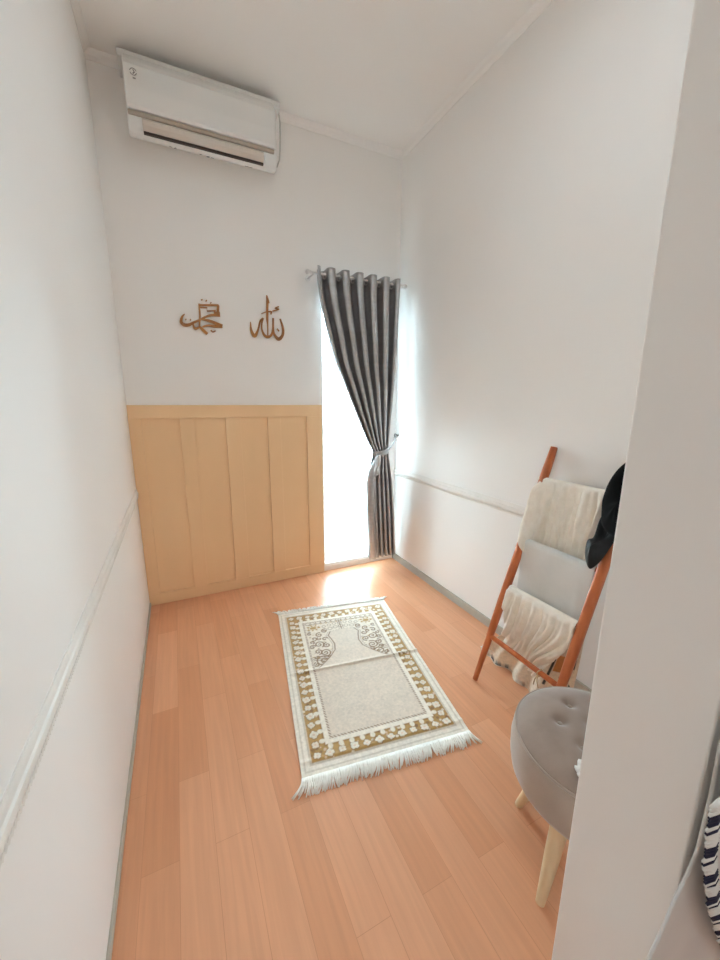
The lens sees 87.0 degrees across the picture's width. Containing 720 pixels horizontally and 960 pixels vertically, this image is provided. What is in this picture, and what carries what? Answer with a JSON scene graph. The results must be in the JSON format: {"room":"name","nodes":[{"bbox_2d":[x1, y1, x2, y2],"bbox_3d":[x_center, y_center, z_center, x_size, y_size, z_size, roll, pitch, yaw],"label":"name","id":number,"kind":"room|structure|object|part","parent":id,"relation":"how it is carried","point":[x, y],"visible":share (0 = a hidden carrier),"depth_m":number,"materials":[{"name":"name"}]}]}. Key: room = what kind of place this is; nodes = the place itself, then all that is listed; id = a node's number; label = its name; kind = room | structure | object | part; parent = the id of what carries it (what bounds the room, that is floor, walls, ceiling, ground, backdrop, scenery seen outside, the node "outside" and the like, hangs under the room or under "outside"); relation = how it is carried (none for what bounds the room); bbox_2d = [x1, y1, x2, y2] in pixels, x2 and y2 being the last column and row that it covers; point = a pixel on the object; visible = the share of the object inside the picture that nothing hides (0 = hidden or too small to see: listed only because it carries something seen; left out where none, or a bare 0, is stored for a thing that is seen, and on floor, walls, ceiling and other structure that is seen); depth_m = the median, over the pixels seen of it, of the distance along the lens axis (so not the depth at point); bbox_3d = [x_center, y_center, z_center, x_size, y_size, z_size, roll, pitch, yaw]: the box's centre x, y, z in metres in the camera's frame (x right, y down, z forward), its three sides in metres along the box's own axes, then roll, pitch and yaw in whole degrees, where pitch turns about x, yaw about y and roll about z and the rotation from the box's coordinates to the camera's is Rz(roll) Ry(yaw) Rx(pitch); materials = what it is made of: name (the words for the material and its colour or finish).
{"room":"prayer room","nodes":[
{"label":"prayer room","id":0,"kind":"room"},
{"bbox_2d":[0,0,149,959],"bbox_3d":[-0.379,-0.191,0.003,0.140,2.970,5.084,-5,13,-25],"label":"wall","id":1,"kind":"structure","parent":0,"point":[68,485],"depth_m":0.87,"materials":[{"name":"paint"}]},
{"bbox_2d":[0,489,137,868],"bbox_3d":[-0.311,0.528,0.177,0.010,0.060,4.785,-5,13,-25],"label":"trim","id":2,"kind":"structure","parent":1,"relation":"attached to","point":[12,802],"depth_m":0.67,"materials":[{"name":"paint"}]},
{"bbox_2d":[70,0,89,51],"bbox_3d":[-0.822,-1.861,0.815,0.030,0.036,2.283,-5,13,-25],"label":"trim","id":3,"kind":"structure","parent":1,"relation":"attached to","point":[75,4],"depth_m":1.70,"materials":[{"name":"paint"}]},
{"bbox_2d":[106,603,150,959],"bbox_3d":[-0.319,1.244,0.335,0.008,0.024,4.804,-5,13,-25],"label":"baseboard","id":4,"kind":"structure","parent":1,"relation":"attached to","point":[124,824],"depth_m":1.18,"materials":[{"name":"grey wood"}]},
{"bbox_2d":[85,59,401,565],"bbox_3d":[-0.564,-0.733,2.599,1.816,2.970,0.140,-5,13,-25],"label":"wall","id":5,"kind":"structure","parent":0,"point":[183,228],"depth_m":2.31,"materials":[{"name":"paint"}]},
{"bbox_2d":[116,47,280,173],"bbox_3d":[-0.800,-1.908,2.025,0.816,0.367,0.234,-5,13,-25],"label":"air conditioner","id":6,"kind":"object","parent":5,"relation":"attached to","point":[167,105],"visible":1,"depth_m":1.92,"materials":[{"name":"white plastic"}]},
{"bbox_2d":[116,47,279,118],"bbox_3d":[-0.832,-2.077,2.021,0.784,0.034,0.149,-5,13,-25],"label":"panel","id":7,"kind":"object","parent":6,"relation":"attached to","point":[119,51],"depth_m":1.93,"materials":[{"name":"white plastic"}]},
{"bbox_3d":[-0.785,-1.887,1.920,0.700,0.194,0.021,-5,13,-25],"label":"panel","id":8,"kind":"part","parent":6,"relation":"part of","materials":[{"name":"white plastic"}]},
{"bbox_2d":[180,299,222,334],"bbox_3d":[-0.951,-0.978,2.271,0.240,0.201,0.012,-5,13,-25],"label":"art","id":9,"kind":"object","parent":5,"relation":"attached to","point":[217,313],"visible":1,"depth_m":2.28,"materials":[{"name":"brown wood"}]},
{"bbox_2d":[126,405,323,605],"bbox_3d":[-0.815,0.139,2.571,1.192,1.270,0.018,-5,13,-25],"label":"wainscot panel","id":10,"kind":"object","parent":5,"relation":"attached to","point":[230,497],"visible":0.97,"depth_m":2.53,"materials":[{"name":"beige wood"}]},
{"bbox_3d":[-0.811,-0.444,2.447,1.192,0.079,0.012,-5,13,-25],"label":"rail","id":11,"kind":"part","parent":10,"relation":"part of","materials":[{"name":"beige wood"}]},
{"bbox_3d":[-0.816,0.725,2.691,1.192,0.074,0.012,-5,13,-25],"label":"rail","id":12,"kind":"part","parent":10,"relation":"part of","materials":[{"name":"beige wood"}]},
{"bbox_2d":[84,47,403,159],"bbox_3d":[-0.521,-2.154,2.225,1.816,0.036,0.030,-5,13,-25],"label":"trim","id":13,"kind":"structure","parent":5,"relation":"attached to","point":[91,54],"depth_m":2.35,"materials":[{"name":"paint"}]},
{"bbox_2d":[250,295,283,340],"bbox_3d":[-0.597,-1.041,2.432,0.220,0.270,0.010,-5,13,-25],"label":"art","id":14,"kind":"object","parent":5,"relation":"attached to","point":[277,338],"visible":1,"depth_m":2.44,"materials":[{"name":"brown wood"}]},
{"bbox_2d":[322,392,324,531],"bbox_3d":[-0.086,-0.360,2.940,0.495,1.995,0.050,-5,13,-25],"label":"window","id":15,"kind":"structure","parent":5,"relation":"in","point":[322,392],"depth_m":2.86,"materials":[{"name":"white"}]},
{"bbox_2d":[305,269,406,288],"bbox_3d":[-0.026,-1.349,2.585,0.748,0.043,0.120,-5,13,-25],"label":"curtain rod","id":16,"kind":"object","parent":5,"relation":"attached to","point":[307,271],"visible":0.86,"depth_m":2.49,"materials":[{"name":"silver metal"}]},
{"bbox_3d":[-0.007,-1.346,2.546,0.674,0.016,0.016,-5,13,-25],"label":"rod","id":17,"kind":"part","parent":16,"relation":"part of","materials":[{"name":"silver metal"}]},
{"bbox_2d":[317,265,400,558],"bbox_3d":[-0.004,-0.374,2.745,0.633,2.043,0.118,-5,13,-25],"label":"curtain","id":18,"kind":"object","parent":16,"relation":"hanging from","point":[361,317],"visible":0.97,"depth_m":2.67,"materials":[{"name":"grey fabric"}]},
{"bbox_2d":[372,437,396,476],"bbox_3d":[0.180,-0.187,2.895,0.093,0.277,0.304,8,14,34],"label":"tieback","id":19,"kind":"object","parent":18,"relation":"attached to","point":[386,451],"visible":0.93,"depth_m":2.80,"materials":[{"name":"grey fabric"}]},
{"bbox_2d":[324,554,391,570],"bbox_3d":[-0.008,0.665,3.082,0.615,0.040,0.008,-5,13,-25],"label":"baseboard","id":20,"kind":"structure","parent":5,"relation":"attached to","point":[364,560],"depth_m":3.06,"materials":[{"name":"beige wood"}]},
{"bbox_3d":[-0.049,-1.313,2.672,0.493,0.008,0.008,-5,13,-25],"label":"rod","id":21,"kind":"object","parent":5,"relation":"attached to","visible":0},
{"bbox_2d":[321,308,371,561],"bbox_3d":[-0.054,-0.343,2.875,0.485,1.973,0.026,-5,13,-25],"label":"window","id":22,"kind":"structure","parent":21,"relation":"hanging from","point":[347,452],"depth_m":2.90,"materials":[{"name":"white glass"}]},
{"bbox_2d":[79,0,536,150],"bbox_3d":[0.663,-1.791,0.176,2.435,0.100,5.084,-5,13,-25],"label":"ceiling","id":23,"kind":"structure","parent":0,"point":[377,71],"depth_m":1.82,"materials":[{"name":"paint"}]},
{"bbox_2d":[111,558,568,959],"bbox_3d":[0.649,1.215,0.802,2.435,0.100,5.084,-5,13,-25],"label":"floor","id":24,"kind":"structure","parent":0,"point":[436,858],"depth_m":1.21,"materials":[{"name":"laminate"}]},
{"bbox_2d":[272,596,482,799],"bbox_3d":[-0.023,0.920,1.913,0.757,0.016,1.193,-3,12,-15],"label":"rug","id":25,"kind":"object","parent":24,"relation":"on","point":[362,695],"visible":1,"depth_m":1.69,"materials":[{"name":"beige fabric"}]},
{"bbox_2d":[473,446,613,686],"bbox_3d":[0.803,0.434,1.613,0.400,1.099,0.409,-5,13,-25],"label":"blanket ladder","id":26,"kind":"object","parent":24,"relation":"on","point":[601,571],"visible":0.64,"depth_m":1.49,"materials":[{"name":"brown wood"}]},
{"bbox_3d":[0.723,0.399,1.777,0.400,1.099,0.037,-5,13,-25],"label":"rail","id":27,"kind":"part","parent":26,"relation":"part of","materials":[{"name":"brown wood"}]},
{"bbox_2d":[487,635,583,691],"bbox_3d":[0.767,0.744,1.741,0.090,0.421,0.464,-5,13,-25],"label":"patterned scarf","id":28,"kind":"object","parent":26,"relation":"hanging from","point":[500,657],"visible":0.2,"depth_m":1.75,"materials":[{"name":"beige fabric"}]},
{"bbox_2d":[533,669,542,687],"bbox_3d":[0.734,0.809,1.554,0.039,0.076,0.028,-5,13,-25],"label":"loop","id":29,"kind":"object","parent":26,"relation":"hanging from","point":[537,675],"visible":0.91,"depth_m":1.54,"materials":[{"name":"beige fabric"}]},
{"bbox_2d":[501,585,577,679],"bbox_3d":[0.765,0.687,1.646,0.082,0.346,0.334,-5,13,-25],"label":"throw","id":30,"kind":"object","parent":26,"relation":"hanging from","point":[539,632],"visible":0.91,"depth_m":1.63,"materials":[{"name":"beige fabric"}]},
{"bbox_2d":[517,476,604,560],"bbox_3d":[0.862,0.186,1.636,0.170,0.346,0.340,-5,13,-25],"label":"towel","id":31,"kind":"object","parent":26,"relation":"hanging from","point":[560,515],"visible":0.81,"depth_m":1.64,"materials":[{"name":"beige fabric"}]},
{"bbox_3d":[0.883,0.468,1.448,0.400,1.099,0.037,-5,13,-25],"label":"rail","id":32,"kind":"part","parent":26,"relation":"part of","materials":[{"name":"brown wood"}]},
{"bbox_2d":[585,462,625,568],"bbox_3d":[0.969,0.130,1.359,0.192,0.447,0.227,-2,12,-10],"label":"bag","id":33,"kind":"object","parent":26,"relation":"hanging from","point":[596,548],"visible":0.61,"depth_m":1.41,"materials":[{"name":"fabric"}]},
{"bbox_2d":[510,686,590,907],"bbox_3d":[0.643,0.893,1.078,0.421,0.424,0.420,-5,13,-25],"label":"round stool","id":34,"kind":"object","parent":24,"relation":"on","point":[548,728],"visible":0.38,"depth_m":1.00,"materials":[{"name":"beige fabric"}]},
{"bbox_3d":[0.552,0.958,1.188,0.115,0.252,0.046,10,16,40],"label":"leg","id":35,"kind":"part","parent":34,"relation":"part of","materials":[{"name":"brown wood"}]},
{"bbox_3d":[0.644,0.790,1.057,0.420,0.146,0.420,-5,13,-25],"label":"seat","id":36,"kind":"part","parent":34,"relation":"part of","materials":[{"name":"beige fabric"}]},
{"bbox_3d":[0.506,0.997,1.005,0.095,0.249,0.047,-5,13,-25],"label":"leg","id":37,"kind":"part","parent":34,"relation":"part of","materials":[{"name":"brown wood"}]},
{"bbox_3d":[0.644,0.706,1.039,0.398,0.040,0.398,-5,13,-25],"label":"seat","id":38,"kind":"part","parent":34,"relation":"part of","materials":[{"name":"beige fabric"}]},
{"bbox_2d":[574,759,580,776],"bbox_3d":[0.562,0.704,0.923,0.082,0.026,0.064,-5,13,-25],"label":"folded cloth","id":39,"kind":"object","parent":34,"relation":"on","point":[577,767],"visible":0.06,"depth_m":0.93,"materials":[{"name":"white fabric"}]},
{"bbox_2d":[394,0,694,688],"bbox_3d":[0.849,-0.587,1.929,0.140,2.970,2.597,-5,13,-25],"label":"wall","id":40,"kind":"structure","parent":0,"point":[532,209],"depth_m":1.78,"materials":[{"name":"paint"}]},
{"bbox_2d":[394,468,525,517],"bbox_3d":[0.779,0.144,2.045,0.010,0.060,2.325,-5,13,-25],"label":"trim","id":41,"kind":"structure","parent":40,"relation":"attached to","point":[507,507],"depth_m":2.31,"materials":[{"name":"paint"}]},
{"bbox_2d":[402,0,553,156],"bbox_3d":[0.789,-2.011,1.572,0.030,0.036,2.283,-5,13,-25],"label":"trim","id":42,"kind":"structure","parent":40,"relation":"attached to","point":[539,6],"depth_m":1.92,"materials":[{"name":"paint"}]},
{"bbox_2d":[392,553,591,691],"bbox_3d":[0.775,0.848,2.191,0.012,0.052,2.325,-5,13,-25],"label":"baseboard","id":43,"kind":"structure","parent":40,"relation":"attached to","point":[482,618],"depth_m":2.49,"materials":[{"name":"grey wood"}]},
{"bbox_2d":[552,0,719,959],"bbox_3d":[0.651,-0.290,0.499,2.155,2.970,0.132,-5,13,-25],"label":"wall","id":44,"kind":"structure","parent":0,"point":[652,734],"depth_m":0.44,"materials":[{"name":"paint"}]},
{"bbox_2d":[646,739,719,959],"bbox_3d":[0.509,0.373,0.471,0.465,0.782,0.040,-5,13,-25],"label":"garment","id":45,"kind":"object","parent":44,"relation":"hanging from","point":[689,929],"visible":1,"depth_m":0.43,"materials":[{"name":"white fabric"}]},
{"bbox_3d":[0.457,0.520,0.468,0.242,0.412,0.007,-5,13,-25],"label":"tassel trim","id":46,"kind":"part","parent":45,"relation":"part of","materials":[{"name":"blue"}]},
{"bbox_3d":[0.453,0.510,0.464,0.241,0.422,0.007,-5,13,-25],"label":"tassel trim","id":47,"kind":"part","parent":45,"relation":"part of","materials":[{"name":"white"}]}
]}

